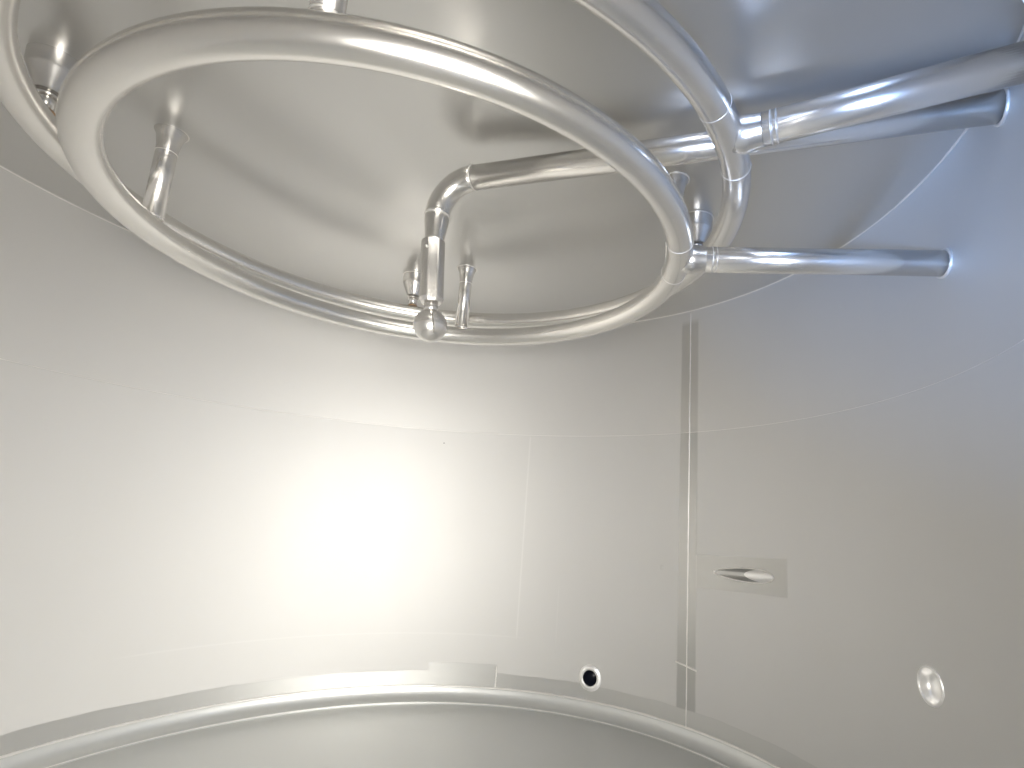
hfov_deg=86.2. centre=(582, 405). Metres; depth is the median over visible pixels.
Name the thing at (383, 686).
trim
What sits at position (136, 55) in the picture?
ring
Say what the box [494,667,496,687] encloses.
trim
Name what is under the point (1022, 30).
trim
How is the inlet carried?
attached to the shell
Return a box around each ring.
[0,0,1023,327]
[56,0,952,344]
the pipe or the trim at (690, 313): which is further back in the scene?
the trim at (690, 313)
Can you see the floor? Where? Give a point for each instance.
(395, 734)
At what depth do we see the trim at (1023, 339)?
1.49 m
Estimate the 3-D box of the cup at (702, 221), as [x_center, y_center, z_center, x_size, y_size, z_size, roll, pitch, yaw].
[0.271,-0.415,1.292,0.075,0.071,0.075,7,-12,-18]
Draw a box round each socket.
[419,237,444,305]
[917,665,943,707]
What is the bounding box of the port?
[579,665,600,691]
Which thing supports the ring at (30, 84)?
hanging from the ceiling
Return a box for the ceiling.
[0,0,1023,320]
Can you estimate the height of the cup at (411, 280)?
0.071 m
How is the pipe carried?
attached to the shell
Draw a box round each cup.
[403,272,419,296]
[689,211,712,243]
[921,668,940,703]
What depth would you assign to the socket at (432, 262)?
1.07 m
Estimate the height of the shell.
1.300 m
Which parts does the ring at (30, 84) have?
hanger rod, hanger rod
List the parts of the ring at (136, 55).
hanger post, hanger post, hanger post, hanger post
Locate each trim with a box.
[0,25,1023,322]
[0,685,779,767]
[2,339,1023,435]
[46,702,728,767]
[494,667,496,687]
[675,661,696,671]
[685,313,690,726]
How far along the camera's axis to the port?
1.80 m
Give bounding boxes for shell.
[0,32,1023,767]
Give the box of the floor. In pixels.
[0,687,774,767]
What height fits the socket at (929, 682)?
0.072 m
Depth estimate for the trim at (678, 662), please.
1.63 m
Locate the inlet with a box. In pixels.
[713,567,773,583]
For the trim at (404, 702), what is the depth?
1.66 m
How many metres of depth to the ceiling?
1.07 m

